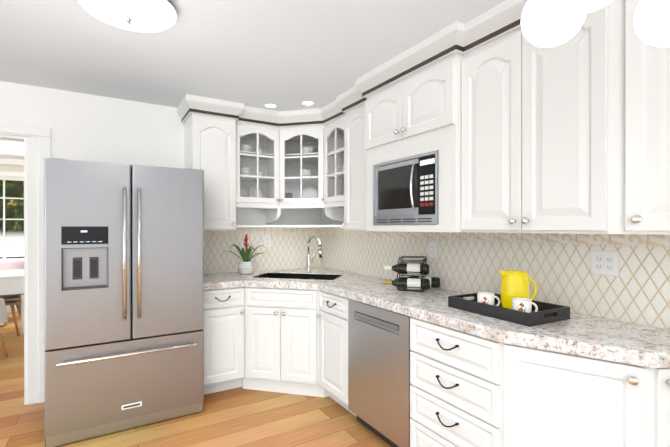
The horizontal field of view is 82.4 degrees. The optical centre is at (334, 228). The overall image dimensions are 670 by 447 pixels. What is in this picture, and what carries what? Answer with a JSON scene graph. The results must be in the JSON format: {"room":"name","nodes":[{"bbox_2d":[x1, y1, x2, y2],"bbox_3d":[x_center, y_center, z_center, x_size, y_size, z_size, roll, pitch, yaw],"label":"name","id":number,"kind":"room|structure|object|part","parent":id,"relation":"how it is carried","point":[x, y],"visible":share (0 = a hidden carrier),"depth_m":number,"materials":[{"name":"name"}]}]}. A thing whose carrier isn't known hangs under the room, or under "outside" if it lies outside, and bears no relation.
{"room":"kitchen","nodes":[
{"label":"kitchen","id":0,"kind":"room"},
{"bbox_2d":[0,164,23,305],"bbox_3d":[-4.326,0.117,6.729,4.840,2.450,0.120,0,0,-31],"label":"wall","id":1,"kind":"structure","parent":0,"point":[12,168],"depth_m":6.14,"materials":[{"name":"paint"}]},
{"bbox_2d":[0,171,23,258],"bbox_3d":[-5.275,-0.137,6.095,1.360,1.540,0.120,0,0,-31],"label":"dining room window","id":2,"kind":"structure","parent":1,"relation":"in","point":[16,176],"depth_m":6.12,"materials":[{"name":"paint"}]},
{"bbox_2d":[0,158,23,165],"bbox_3d":[-4.792,-1.062,6.338,3.400,0.090,0.060,0,0,-31],"label":"crown molding","id":3,"kind":"structure","parent":1,"relation":"attached to","point":[6,161],"depth_m":6.09,"materials":[{"name":"paint"}]},
{"bbox_2d":[6,306,17,312],"bbox_3d":[-5.155,1.293,6.150,2.580,0.100,0.015,0,0,-31],"label":"baseboard","id":4,"kind":"structure","parent":1,"relation":"attached to","point":[8,308],"depth_m":6.11,"materials":[{"name":"paint"}]},
{"bbox_2d":[0,81,312,273],"bbox_3d":[-2.150,0.124,3.136,4.840,2.450,0.120,0,0,-31],"label":"wall","id":5,"kind":"structure","parent":0,"point":[89,127],"depth_m":3.18,"materials":[{"name":"paint"}]},
{"bbox_2d":[0,122,50,404],"bbox_3d":[-2.773,0.282,2.752,1.195,2.135,0.168,0,0,-31],"label":"door frame","id":6,"kind":"structure","parent":5,"relation":"attached to","point":[36,140],"depth_m":2.94,"materials":[{"name":"paint"}]},
{"bbox_2d":[181,104,240,231],"bbox_3d":[-1.122,-0.493,3.456,0.385,1.022,0.386,0,0,-31],"label":"upper cabinet","id":7,"kind":"object","parent":5,"relation":"attached to","point":[212,137],"depth_m":3.31,"materials":[{"name":"paint"}]},
{"bbox_2d":[0,312,391,446],"bbox_3d":[-1.829,1.380,2.608,4.840,0.060,10.320,0,0,-31],"label":"floor","id":8,"kind":"structure","parent":0,"point":[238,417],"depth_m":2.65,"materials":[{"name":"brown wood"}]},
{"bbox_2d":[0,298,7,356],"bbox_3d":[-3.696,1.040,3.972,0.448,0.624,0.411,0,0,39],"label":"chair","id":9,"kind":"object","parent":8,"relation":"on","point":[3,317],"visible":1,"depth_m":3.99,"materials":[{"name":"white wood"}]},
{"bbox_2d":[0,294,21,335],"bbox_3d":[-4.247,1.112,4.824,0.483,0.473,0.527,0,0,-31],"label":"dining chair","id":10,"kind":"object","parent":8,"relation":"on","point":[12,300],"visible":0.75,"depth_m":4.79,"materials":[{"name":"brown wood"}]},
{"bbox_2d":[0,258,23,308],"bbox_3d":[-4.943,0.910,5.762,0.483,0.873,0.527,0,0,-31],"label":"dining chair","id":11,"kind":"object","parent":8,"relation":"on","point":[12,264],"visible":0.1,"depth_m":5.93,"materials":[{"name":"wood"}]},
{"bbox_2d":[0,269,23,333],"bbox_3d":[-4.618,0.971,4.963,1.170,0.750,0.900,0,0,-31],"label":"dining table","id":12,"kind":"object","parent":8,"relation":"on","point":[11,281],"visible":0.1,"depth_m":4.83,"materials":[{"name":"white paint"}]},
{"bbox_2d":[44,158,203,446],"bbox_3d":[-1.554,0.453,2.880,0.937,1.793,0.878,0,0,-31],"label":"refrigerator","id":13,"kind":"object","parent":8,"relation":"on","point":[123,296],"visible":1,"depth_m":2.52,"materials":[{"name":"grey metal"}]},
{"bbox_2d":[203,296,244,394],"bbox_3d":[-1.068,0.918,3.352,0.367,0.860,0.626,0,0,-31],"label":"base cabinet","id":14,"kind":"object","parent":8,"relation":"on","point":[224,335],"depth_m":3.09,"materials":[{"name":"paint"}]},
{"bbox_3d":[-1.059,0.919,3.338,0.367,0.860,0.659,0,0,-31],"label":"cabinet drawer door","id":15,"kind":"part","parent":14,"relation":"part of","materials":[{"name":"paint"}]},
{"bbox_2d":[204,268,669,446],"bbox_3d":[0.096,0.461,2.468,1.443,0.055,3.342,0,0,-31],"label":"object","id":16,"kind":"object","parent":14,"relation":"on","point":[477,380],"depth_m":1.73,"materials":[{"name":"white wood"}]},
{"bbox_2d":[225,234,267,273],"bbox_3d":[-0.847,0.239,3.620,0.485,0.382,0.381,0,0,-31],"label":"plant","id":17,"kind":"object","parent":16,"relation":"on","point":[245,265],"visible":1,"depth_m":3.59,"materials":[{"name":"green plant"}]},
{"bbox_2d":[383,256,439,291],"bbox_3d":[0.538,0.317,2.697,0.362,0.230,0.328,0,0,-31],"label":"wine rack","id":18,"kind":"object","parent":16,"relation":"on","point":[423,283],"visible":1,"depth_m":2.65,"materials":[{"name":"black"}]},
{"bbox_2d":[448,293,569,326],"bbox_3d":[0.877,0.405,1.977,0.304,0.058,0.490,0,0,-28],"label":"tray","id":19,"kind":"object","parent":16,"relation":"on","point":[545,313],"visible":0.85,"depth_m":1.84,"materials":[{"name":"black wood"}]},
{"bbox_2d":[477,292,499,305],"bbox_3d":[0.787,0.379,1.980,0.102,0.088,0.084,0,0,-25],"label":"mug","id":20,"kind":"object","parent":19,"relation":"on","point":[483,297],"depth_m":1.95,"materials":[{"name":"white ceramic"}]},
{"bbox_2d":[499,270,536,308],"bbox_3d":[0.945,0.319,1.992,0.172,0.207,0.138,0,0,-31],"label":"pitcher","id":21,"kind":"object","parent":19,"relation":"on","point":[514,284],"visible":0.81,"depth_m":1.94,"materials":[{"name":"yellow ceramic"}]},
{"bbox_2d":[512,298,537,312],"bbox_3d":[0.892,0.379,1.814,0.102,0.088,0.084,0,0,-25],"label":"mug","id":22,"kind":"object","parent":19,"relation":"on","point":[522,304],"depth_m":1.78,"materials":[{"name":"white ceramic"}]},
{"bbox_2d":[245,324,316,396],"bbox_3d":[-0.334,0.918,3.533,1.076,0.860,1.076,0,0,-31],"label":"base cabinet","id":23,"kind":"object","parent":8,"relation":"on","point":[268,367],"depth_m":3.13,"materials":[{"name":"paint"}]},
{"bbox_2d":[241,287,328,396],"bbox_3d":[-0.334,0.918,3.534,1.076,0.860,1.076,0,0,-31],"label":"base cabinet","id":24,"kind":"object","parent":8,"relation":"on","point":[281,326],"depth_m":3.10,"materials":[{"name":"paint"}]},
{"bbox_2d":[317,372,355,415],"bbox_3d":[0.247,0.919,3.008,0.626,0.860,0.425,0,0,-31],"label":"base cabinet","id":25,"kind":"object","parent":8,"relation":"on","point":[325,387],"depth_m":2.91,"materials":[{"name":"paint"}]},
{"bbox_3d":[0.233,0.919,3.000,0.659,0.860,0.425,0,0,-31],"label":"cabinet drawer door","id":26,"kind":"part","parent":25,"relation":"part of","materials":[{"name":"paint"}]},
{"bbox_2d":[348,299,411,446],"bbox_3d":[0.508,0.922,2.553,0.600,0.857,0.617,0,0,-31],"label":"dishwasher","id":27,"kind":"object","parent":8,"relation":"on","point":[379,350],"visible":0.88,"depth_m":2.36,"materials":[{"name":"grey metal"}]},
{"bbox_2d":[410,432,428,446],"bbox_3d":[0.826,0.921,2.052,0.626,0.860,0.560,0,0,-31],"label":"base cabinet","id":28,"kind":"object","parent":8,"relation":"on","point":[414,442],"depth_m":2.09,"materials":[{"name":"paint"}]},
{"bbox_2d":[637,424,669,446],"bbox_3d":[1.099,0.922,1.621,0.606,0.860,0.461,0,0,-31],"label":"base cabinet","id":29,"kind":"object","parent":8,"relation":"on","point":[662,439],"depth_m":1.35,"materials":[{"name":"paint"}]},
{"bbox_2d":[0,0,505,159],"bbox_3d":[-1.829,-1.150,2.603,4.840,0.100,10.320,0,0,-31],"label":"ceiling","id":30,"kind":"structure","parent":0,"point":[287,55],"depth_m":2.33,"materials":[{"name":"paint"}]},
{"bbox_2d":[78,0,176,31],"bbox_3d":[-0.995,-1.039,1.846,0.430,0.116,0.430,0,0,-31],"label":"dome ceiling light","id":31,"kind":"object","parent":30,"relation":"attached to","point":[146,15],"visible":1,"depth_m":1.82,"materials":[{"name":"white glass"}]},
{"bbox_2d":[264,103,277,107],"bbox_3d":[-0.577,-1.098,3.432,0.123,0.004,0.123,0,0,-37],"label":"recessed light","id":32,"kind":"object","parent":30,"relation":"in","point":[270,105],"depth_m":3.42,"materials":[{"name":"paint"}]},
{"bbox_2d":[301,101,314,105],"bbox_3d":[-0.238,-1.098,3.356,0.123,0.004,0.123,0,0,-37],"label":"recessed light","id":33,"kind":"object","parent":30,"relation":"in","point":[306,103],"depth_m":3.36,"materials":[{"name":"paint"}]},
{"bbox_2d":[277,112,328,207],"bbox_3d":[-0.314,-0.621,3.616,0.344,0.767,0.343,0,0,-31],"label":"upper cabinet","id":34,"kind":"object","parent":0,"relation":"attached to","point":[302,141],"depth_m":3.63,"materials":[{"name":"paint"}]},
{"bbox_3d":[-0.339,-0.508,3.539,1.076,0.992,1.057,0,0,-31],"label":"cabinet glass corner","id":35,"kind":"part","parent":34,"relation":"part of","materials":[{"name":"paint"}]},
{"bbox_2d":[341,96,412,231],"bbox_3d":[0.330,-0.492,3.110,0.376,1.022,0.408,0,0,-31],"label":"upper cabinet","id":36,"kind":"object","parent":0,"relation":"attached to","point":[356,165],"depth_m":3.02,"materials":[{"name":"paint"}]},
{"bbox_2d":[373,150,437,224],"bbox_3d":[0.585,-0.238,2.565,0.414,0.427,0.614,0,0,-31],"label":"microwave","id":37,"kind":"object","parent":36,"relation":"attached to","point":[405,191],"visible":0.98,"depth_m":2.45,"materials":[{"name":"metal"}]},
{"bbox_2d":[361,40,460,156],"bbox_3d":[0.621,-0.784,2.562,0.446,0.437,0.830,0,0,-31],"label":"upper cabinet","id":38,"kind":"object","parent":0,"relation":"attached to","point":[416,109],"depth_m":2.34,"materials":[{"name":"paint"}]},
{"bbox_2d":[457,2,612,235],"bbox_3d":[1.048,-0.490,1.915,0.386,1.022,0.720,0,0,-31],"label":"upper cabinet","id":39,"kind":"object","parent":0,"relation":"attached to","point":[553,167],"depth_m":1.76,"materials":[{"name":"paint"}]},
{"bbox_3d":[1.034,-0.489,1.907,0.419,1.022,0.720,0,0,-31],"label":"cabinet double door","id":40,"kind":"part","parent":39,"relation":"part of","materials":[{"name":"paint"}]},
{"bbox_2d":[613,0,669,239],"bbox_3d":[1.354,-0.489,1.429,0.366,1.022,0.428,0,0,-31],"label":"upper cabinet","id":41,"kind":"object","parent":0,"relation":"attached to","point":[641,70],"depth_m":1.45,"materials":[{"name":"paint"}]},
{"bbox_3d":[0.118,-1.032,2.368,1.507,0.133,3.533,0,0,-31],"label":"crown moulding","id":42,"kind":"part","parent":41,"relation":"part of","materials":[{"name":"paint"}]},
{"bbox_3d":[1.382,0.127,1.862,0.120,2.450,5.720,0,0,-31],"label":"wall","id":43,"kind":"structure","parent":0,"visible":0},
{"bbox_2d":[264,236,270,246],"bbox_3d":[-0.695,0.133,3.928,0.075,0.116,0.008,0,0,-31],"label":"electrical outlet plate","id":44,"kind":"object","parent":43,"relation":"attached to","point":[267,239],"depth_m":3.93,"materials":[{"name":"white plastic"}]},
{"bbox_2d":[429,241,436,257],"bbox_3d":[0.718,0.155,2.810,0.008,0.116,0.075,0,0,-31],"label":"electrical outlet plate","id":45,"kind":"object","parent":43,"relation":"attached to","point":[432,245],"depth_m":2.80,"materials":[{"name":"white plastic"}]},
{"bbox_2d":[591,250,618,275],"bbox_3d":[1.301,0.167,1.847,0.008,0.116,0.121,0,0,-31],"label":"electrical outlet plate","id":46,"kind":"object","parent":43,"relation":"attached to","point":[604,262],"depth_m":1.84,"materials":[{"name":"white plastic"}]},
{"label":"outside","id":47,"kind":"structure","parent":0,"visible":0},
{"bbox_2d":[0,180,23,258],"bbox_3d":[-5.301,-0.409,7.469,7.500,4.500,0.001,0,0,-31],"label":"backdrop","id":48,"kind":"structure","parent":47,"point":[16,248],"depth_m":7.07,"materials":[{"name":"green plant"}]}
]}

